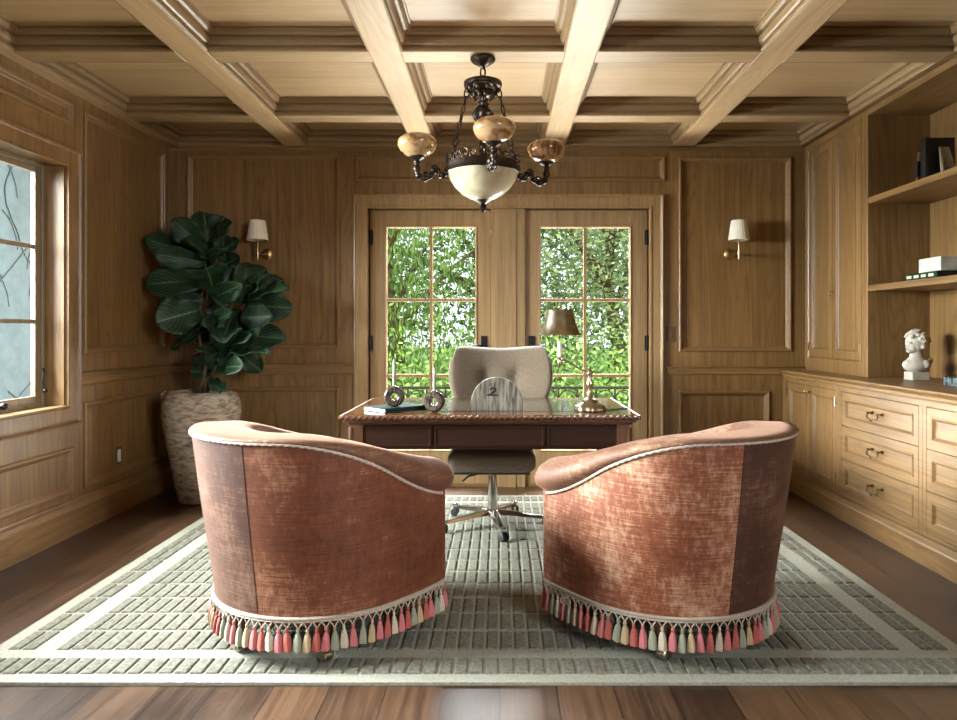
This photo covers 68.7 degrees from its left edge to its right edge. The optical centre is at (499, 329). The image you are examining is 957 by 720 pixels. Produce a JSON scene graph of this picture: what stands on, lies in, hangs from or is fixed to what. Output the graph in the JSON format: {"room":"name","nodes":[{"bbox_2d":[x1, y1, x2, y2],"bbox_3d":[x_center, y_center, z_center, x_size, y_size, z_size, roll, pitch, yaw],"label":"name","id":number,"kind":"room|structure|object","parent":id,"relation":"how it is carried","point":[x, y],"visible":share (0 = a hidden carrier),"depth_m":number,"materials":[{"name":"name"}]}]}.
{"room":"home office","nodes":[
{"label":"home office","id":0,"kind":"room"},
{"bbox_2d":[0,54,168,526],"bbox_3d":[-2.597,-0.300,1.895,0.166,3.000,7.190,0,0,0],"label":"wall","id":1,"kind":"structure","parent":0,"point":[125,170],"depth_m":4.41,"materials":[{"name":"brown wood"}]},
{"bbox_2d":[0,149,47,413],"bbox_3d":[-2.635,-0.257,2.880,0.124,1.407,2.360,0,0,0],"label":"window","id":2,"kind":"structure","parent":1,"relation":"in","point":[37,246],"depth_m":4.00,"materials":[{"name":"brown wood"}]},
{"bbox_2d":[0,116,81,440],"bbox_3d":[-2.579,-0.257,2.880,0.162,1.627,2.620,0,0,0],"label":"trim","id":3,"kind":"structure","parent":1,"relation":"attached to","point":[15,138],"depth_m":4.07,"materials":[{"name":"brown wood"}]},
{"bbox_2d":[0,461,172,570],"bbox_3d":[-2.507,1.100,1.875,0.045,0.200,6.950,0,0,0],"label":"baseboard","id":4,"kind":"structure","parent":1,"relation":"attached to","point":[24,538],"depth_m":4.13,"materials":[{"name":"brown wood"}]},
{"bbox_2d":[115,446,121,464],"bbox_3d":[-2.538,0.835,4.660,0.010,0.116,0.072,0,0,0],"label":"wall outlet","id":5,"kind":"object","parent":1,"relation":"attached to","point":[118,450],"visible":1,"depth_m":4.65,"materials":[{"name":"beige plastic"}]},
{"bbox_2d":[118,449,120,461],"bbox_3d":[-2.534,0.835,4.660,0.004,0.080,0.036,0,0,0],"label":"socket","id":6,"kind":"object","parent":5,"relation":"attached to","point":[119,450],"depth_m":4.66,"materials":[{"name":"beige plastic"}]},
{"bbox_2d":[82,363,170,385],"bbox_3d":[-2.517,0.297,4.777,0.026,0.085,1.145,0,0,0],"label":"trim","id":7,"kind":"structure","parent":1,"relation":"attached to","point":[130,373],"depth_m":4.67,"materials":[{"name":"brown wood"}]},
{"bbox_2d":[0,0,956,146],"bbox_3d":[0.085,-1.502,1.895,5.530,0.203,7.190,0,0,0],"label":"ceiling","id":8,"kind":"structure","parent":0,"point":[180,73],"depth_m":3.64,"materials":[{"name":"brown wood"}]},
{"bbox_2d":[397,53,564,212],"bbox_3d":[-0.088,-1.001,3.595,0.674,0.798,0.674,0,0,35],"label":"chandelier","id":9,"kind":"object","parent":8,"relation":"hanging from","point":[482,177],"visible":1,"depth_m":3.51,"materials":[{"name":"white glass"}]},
{"bbox_2d":[0,486,956,719],"bbox_3d":[0.060,1.240,1.835,5.780,0.080,7.270,0,0,0],"label":"floor","id":10,"kind":"structure","parent":0,"point":[32,588],"depth_m":2.33,"materials":[{"name":"brown wood"}]},
{"bbox_2d":[144,211,293,504],"bbox_3d":[-1.948,0.174,4.865,1.006,2.052,0.574,0,0,14],"label":"fiddle leaf fig","id":11,"kind":"object","parent":10,"relation":"on","point":[188,253],"visible":0.99,"depth_m":4.82,"materials":[{"name":"plant"}]},
{"bbox_2d":[0,495,956,685],"bbox_3d":[-0.082,1.190,3.695,3.611,0.018,2.670,0,0,0],"label":"area rug","id":12,"kind":"object","parent":10,"relation":"on","point":[146,623],"visible":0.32,"depth_m":2.66,"materials":[{"name":"grey fabric"}]},
{"bbox_2d":[188,421,453,661],"bbox_3d":[-0.753,0.775,2.826,0.914,0.812,0.927,0,0,-45],"label":"armchair","id":13,"kind":"object","parent":12,"relation":"on","point":[321,532],"visible":1,"depth_m":2.47,"materials":[{"name":"orange fabric"}]},
{"bbox_2d":[338,397,641,449],"bbox_3d":[-0.053,0.810,4.085,1.571,0.743,0.976,0,0,0],"label":"writing desk","id":14,"kind":"object","parent":12,"relation":"on","point":[543,423],"visible":0.81,"depth_m":3.66,"materials":[{"name":"brown wood"}]},
{"bbox_2d":[363,402,425,412],"bbox_3d":[-0.576,0.429,3.864,0.198,0.022,0.290,0,0,44],"label":"book","id":15,"kind":"object","parent":14,"relation":"on","point":[384,408],"visible":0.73,"depth_m":3.80,"materials":[{"name":"green paper"}]},
{"bbox_2d":[383,386,404,406],"bbox_3d":[-0.575,0.360,3.800,0.115,0.115,0.052,0,0,-8],"label":"candle holder","id":16,"kind":"object","parent":15,"relation":"on","point":[388,400],"visible":1,"depth_m":3.78,"materials":[{"name":"silver metal"}]},
{"bbox_2d":[393,359,395,385],"bbox_3d":[-0.575,0.231,3.800,0.017,0.145,0.017,0,0,0],"label":"taper candle","id":17,"kind":"object","parent":16,"relation":"on","point":[394,373],"visible":1,"depth_m":3.79,"materials":[{"name":"wax"}]},
{"bbox_2d":[424,391,444,411],"bbox_3d":[-0.352,0.382,3.755,0.115,0.115,0.052,0,0,12],"label":"candle holder","id":18,"kind":"object","parent":14,"relation":"on","point":[437,395],"visible":1,"depth_m":3.73,"materials":[{"name":"silver metal"}]},
{"bbox_2d":[433,367,435,390],"bbox_3d":[-0.352,0.263,3.755,0.017,0.125,0.017,0,0,0],"label":"taper candle","id":19,"kind":"object","parent":18,"relation":"on","point":[434,369],"visible":1,"depth_m":3.75,"materials":[{"name":"wax"}]},
{"bbox_2d":[471,377,522,410],"bbox_3d":[-0.018,0.348,3.817,0.282,0.183,0.037,0,0,0],"label":"ornament","id":20,"kind":"object","parent":14,"relation":"on","point":[493,393],"visible":1,"depth_m":3.80,"materials":[{"name":"beige wood"}]},
{"bbox_2d":[538,303,627,411],"bbox_3d":[0.466,0.145,3.810,0.519,0.589,0.236,0,0,0],"label":"desk lamp","id":21,"kind":"object","parent":14,"relation":"on","point":[559,321],"visible":1,"depth_m":3.75,"materials":[{"name":"gold metal"}]},
{"bbox_2d":[445,346,552,541],"bbox_3d":[-0.008,0.643,4.340,0.714,1.076,0.915,0,0,0],"label":"office chair","id":22,"kind":"object","parent":12,"relation":"on","point":[530,368],"visible":0.59,"depth_m":4.60,"materials":[{"name":"fabric"}]},
{"bbox_2d":[534,421,798,660],"bbox_3d":[0.708,0.775,2.827,0.927,0.812,0.914,0,0,-41],"label":"armchair","id":23,"kind":"object","parent":12,"relation":"on","point":[666,532],"visible":1,"depth_m":2.47,"materials":[{"name":"orange fabric"}]},
{"bbox_2d":[169,151,804,439],"bbox_3d":[0.085,-0.300,5.412,5.530,3.000,0.156,0,0,0],"label":"wall","id":24,"kind":"structure","parent":0,"point":[749,310],"depth_m":5.36,"materials":[{"name":"brown wood"}]},
{"bbox_2d":[246,219,271,259],"bbox_3d":[-1.815,-0.672,5.261,0.163,0.295,0.205,0,0,0],"label":"wall sconce","id":25,"kind":"object","parent":24,"relation":"attached to","point":[257,229],"visible":1,"depth_m":5.20,"materials":[{"name":"white fabric"}]},
{"bbox_2d":[170,363,352,374],"bbox_3d":[-1.825,0.297,5.337,1.410,0.085,0.026,0,0,0],"label":"trim","id":26,"kind":"structure","parent":24,"relation":"attached to","point":[175,368],"depth_m":5.34,"materials":[{"name":"brown wood"}]},
{"bbox_2d":[369,210,490,483],"bbox_3d":[-0.539,0.130,5.367,0.936,2.100,0.106,0,0,0],"label":"door","id":27,"kind":"structure","parent":24,"relation":"in","point":[380,220],"depth_m":5.38,"materials":[{"name":"brown wood"}]},
{"bbox_2d":[169,147,804,150],"bbox_3d":[0.110,-1.434,5.347,5.280,0.138,0.006,0,0,0],"label":"trim","id":28,"kind":"structure","parent":24,"relation":"attached to","point":[170,148],"depth_m":5.34,"materials":[{"name":"brown wood"}]},
{"bbox_2d":[451,484,536,485],"bbox_3d":[0.067,1.190,5.440,2.144,0.020,0.140,0,0,0],"label":"trim","id":29,"kind":"structure","parent":24,"relation":"attached to","point":[452,484],"depth_m":5.37,"materials":[{"name":"brown wood"}]},
{"bbox_2d":[491,209,524,486],"bbox_3d":[0.061,0.138,5.398,0.260,2.125,0.104,0,0,0],"label":"trim","id":30,"kind":"structure","parent":24,"relation":"attached to","point":[507,225],"depth_m":5.35,"materials":[{"name":"brown wood"}]},
{"bbox_2d":[354,194,663,437],"bbox_3d":[0.067,0.084,5.393,2.360,2.233,0.154,0,0,0],"label":"trim","id":31,"kind":"structure","parent":24,"relation":"attached to","point":[363,203],"depth_m":5.33,"materials":[{"name":"brown wood"}]},
{"bbox_2d":[525,210,648,483],"bbox_3d":[0.667,0.130,5.367,0.949,2.100,0.106,0,0,0],"label":"door","id":32,"kind":"structure","parent":24,"relation":"in","point":[635,220],"depth_m":5.38,"materials":[{"name":"brown wood"}]},
{"bbox_2d":[666,326,674,341],"bbox_3d":[1.300,0.030,5.345,0.070,0.116,0.010,0,0,0],"label":"light switch","id":33,"kind":"object","parent":24,"relation":"attached to","point":[670,330],"visible":1,"depth_m":5.34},
{"bbox_2d":[666,366,805,374],"bbox_3d":[2.010,0.307,5.337,1.480,0.065,0.026,0,0,0],"label":"trim","id":34,"kind":"structure","parent":24,"relation":"attached to","point":[670,370],"depth_m":5.34,"materials":[{"name":"brown wood"}]},
{"bbox_2d":[724,219,749,259],"bbox_3d":[1.789,-0.672,5.261,0.163,0.295,0.205,0,0,0],"label":"wall sconce","id":35,"kind":"object","parent":24,"relation":"attached to","point":[739,231],"visible":1,"depth_m":5.20,"materials":[{"name":"white fabric"}]},
{"bbox_2d":[783,377,838,493],"bbox_3d":[2.436,0.704,4.904,0.621,0.687,0.883,0,0,0],"label":"base cabinet","id":36,"kind":"object","parent":24,"relation":"attached to","point":[813,407],"visible":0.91,"depth_m":4.82,"materials":[{"name":"brown wood"}]},
{"bbox_2d":[789,471,956,583],"bbox_3d":[2.453,1.124,3.640,0.595,0.152,3.420,0,0,0],"label":"baseboard","id":37,"kind":"structure","parent":24,"relation":"attached to","point":[939,558],"depth_m":3.95,"materials":[{"name":"brown wood"}]},
{"bbox_2d":[839,387,922,534],"bbox_3d":[2.436,0.704,4.020,0.620,0.687,0.880,0,0,0],"label":"drawers","id":38,"kind":"object","parent":37,"relation":"on","point":[881,435],"visible":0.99,"depth_m":3.96,"materials":[{"name":"brown wood"}]},
{"bbox_2d":[923,401,956,550],"bbox_3d":[2.436,0.704,3.169,0.620,0.687,0.818,0,0,0],"label":"drawers","id":39,"kind":"object","parent":37,"relation":"on","point":[939,420],"visible":0.98,"depth_m":3.44,"materials":[{"name":"brown wood"}]},
{"bbox_3d":[2.436,0.704,2.349,0.620,0.687,0.818,0,0,0],"label":"chest","id":40,"kind":"object","parent":37,"relation":"on","visible":0},
{"bbox_2d":[780,369,956,405],"bbox_3d":[2.437,0.330,3.625,0.618,0.060,3.390,0,0,0],"label":"countertop","id":41,"kind":"structure","parent":40,"relation":"on","point":[932,390],"depth_m":4.02,"materials":[{"name":"brown wood"}]},
{"bbox_2d":[805,111,864,376],"bbox_3d":[2.526,-0.549,4.909,0.440,1.697,0.873,0,0,0],"label":"upper cabinet","id":42,"kind":"object","parent":41,"relation":"on","point":[834,162],"visible":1,"depth_m":4.86,"materials":[{"name":"brown wood"}]},
{"bbox_2d":[865,56,956,378],"bbox_3d":[2.538,-0.549,3.205,0.416,1.697,2.530,0,0,0],"label":"bookcase","id":43,"kind":"object","parent":41,"relation":"on","point":[908,220],"visible":0.9,"depth_m":4.43,"materials":[{"name":"brown wood"}]},
{"bbox_2d":[915,152,920,179],"bbox_3d":[2.490,-0.941,4.115,0.090,0.205,0.030,0,0,0],"label":"bookend","id":44,"kind":"object","parent":43,"relation":"on","point":[918,163],"visible":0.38,"depth_m":4.10,"materials":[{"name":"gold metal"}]},
{"bbox_2d":[905,271,956,280],"bbox_3d":[2.483,-0.302,3.920,0.261,0.037,0.300,0,0,0],"label":"book","id":45,"kind":"object","parent":43,"relation":"on","point":[931,274],"visible":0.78,"depth_m":3.84,"materials":[{"name":"paper"}]},
{"bbox_2d":[919,256,956,272],"bbox_3d":[2.480,-0.359,3.846,0.240,0.076,0.197,0,0,0],"label":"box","id":46,"kind":"object","parent":45,"relation":"on","point":[940,263],"visible":0.95,"depth_m":3.77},
{"bbox_2d":[921,138,954,178],"bbox_3d":[2.515,-0.970,4.022,0.170,0.262,0.045,0,0,0],"label":"book","id":47,"kind":"object","parent":43,"relation":"on","point":[930,162],"visible":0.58,"depth_m":4.01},
{"bbox_2d":[938,147,954,170],"bbox_3d":[2.532,-0.939,3.946,0.095,0.200,0.060,0,0,0],"label":"book","id":48,"kind":"object","parent":43,"relation":"on","point":[945,157],"visible":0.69,"depth_m":3.95,"materials":[{"name":"beige paper"}]},
{"bbox_2d":[902,329,932,379],"bbox_3d":[2.502,0.146,4.200,0.146,0.307,0.146,0,0,43],"label":"bust","id":49,"kind":"object","parent":41,"relation":"on","point":[916,365],"visible":1,"depth_m":4.16,"materials":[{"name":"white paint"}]},
{"bbox_2d":[943,376,956,386],"bbox_3d":[2.519,0.275,3.620,0.242,0.050,0.340,0,0,0],"label":"book","id":50,"kind":"object","parent":41,"relation":"on","point":[947,380],"visible":1,"depth_m":3.74,"materials":[{"name":"paper"}]},
{"bbox_2d":[800,51,956,146],"bbox_3d":[2.520,-1.452,1.872,0.460,0.103,6.944,0,0,0],"label":"trim","id":51,"kind":"structure","parent":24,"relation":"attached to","point":[954,54],"depth_m":4.18,"materials":[{"name":"brown wood"}]},
{"label":"outside","id":52,"kind":"structure","parent":0,"visible":0},
{"bbox_2d":[387,348,628,407],"bbox_3d":[0.000,1.805,23.000,80.000,0.590,74.000,0,0,0],"label":"ground","id":53,"kind":"structure","parent":52,"point":[424,355],"depth_m":35.83,"materials":[{"name":"green plant"}]},
{"bbox_2d":[0,162,30,399],"bbox_3d":[-4.675,-0.345,3.250,0.150,3.710,12.500,0,0,0],"label":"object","id":54,"kind":"structure","parent":53,"relation":"on","point":[15,338],"depth_m":6.63,"materials":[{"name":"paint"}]},
{"bbox_2d":[0,248,30,306],"bbox_3d":[-4.592,-0.370,6.666,0.010,3.342,2.209,0,0,0],"label":"climbing vine","id":55,"kind":"object","parent":54,"relation":"attached to","point":[27,248],"visible":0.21,"depth_m":6.55,"materials":[{"name":"grey plant"}]},
{"bbox_2d":[3,165,30,295],"bbox_3d":[-4.592,-0.395,6.893,0.010,3.391,0.877,0,0,0],"label":"climbing vine","id":56,"kind":"object","parent":54,"relation":"attached to","point":[8,165],"visible":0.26,"depth_m":6.59,"materials":[{"name":"grey plant"}]},
{"bbox_2d":[8,383,30,397],"bbox_3d":[-4.592,-0.125,7.208,0.010,2.852,2.385,0,0,0],"label":"climbing vine","id":57,"kind":"object","parent":54,"relation":"attached to","point":[30,383],"visible":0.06,"depth_m":6.69,"materials":[{"name":"grey plant"}]},
{"bbox_2d":[387,228,559,397],"bbox_3d":[-1.694,-0.801,10.216,5.335,8.100,3.748,0,0,-5],"label":"tree","id":58,"kind":"object","parent":53,"relation":"on","point":[394,321],"visible":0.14,"depth_m":9.94,"materials":[{"name":"green plant"}]},
{"bbox_2d":[387,270,603,397],"bbox_3d":[-1.041,0.997,8.839,4.939,3.496,3.207,0,0,0],"label":"shrub","id":59,"kind":"object","parent":53,"relation":"on","point":[438,383],"visible":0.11,"depth_m":8.75,"materials":[{"name":"green plant"}]},
{"bbox_2d":[387,228,628,399],"bbox_3d":[-0.111,-0.897,14.460,12.851,6.994,5.339,0,0,-2],"label":"tree","id":60,"kind":"object","parent":53,"relation":"on","point":[461,278],"visible":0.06,"depth_m":14.21,"materials":[{"name":"green plant"}]},
{"bbox_2d":[417,228,628,404],"bbox_3d":[1.723,-1.031,10.660,5.942,6.772,4.525,0,0,-4],"label":"tree","id":61,"kind":"object","parent":53,"relation":"on","point":[604,277],"visible":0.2,"depth_m":10.37,"materials":[{"name":"green plant"}]},
{"bbox_2d":[420,267,628,406],"bbox_3d":[1.511,0.865,8.933,5.048,3.358,3.067,0,0,-5],"label":"shrub","id":62,"kind":"object","parent":53,"relation":"on","point":[611,370],"visible":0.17,"depth_m":8.76,"materials":[{"name":"green plant"}]},
{"bbox_3d":[0.000,1.360,6.955,18.000,0.280,2.890,0,0,0],"label":"terrace","id":63,"kind":"object","parent":53,"relation":"on","visible":0},
{"bbox_2d":[387,386,628,399],"bbox_3d":[0.154,0.880,6.700,5.508,0.680,0.040,0,0,0],"label":"balcony railing","id":64,"kind":"object","parent":63,"relation":"on","point":[401,387],"visible":0.15,"depth_m":6.69,"materials":[{"name":"black metal"}]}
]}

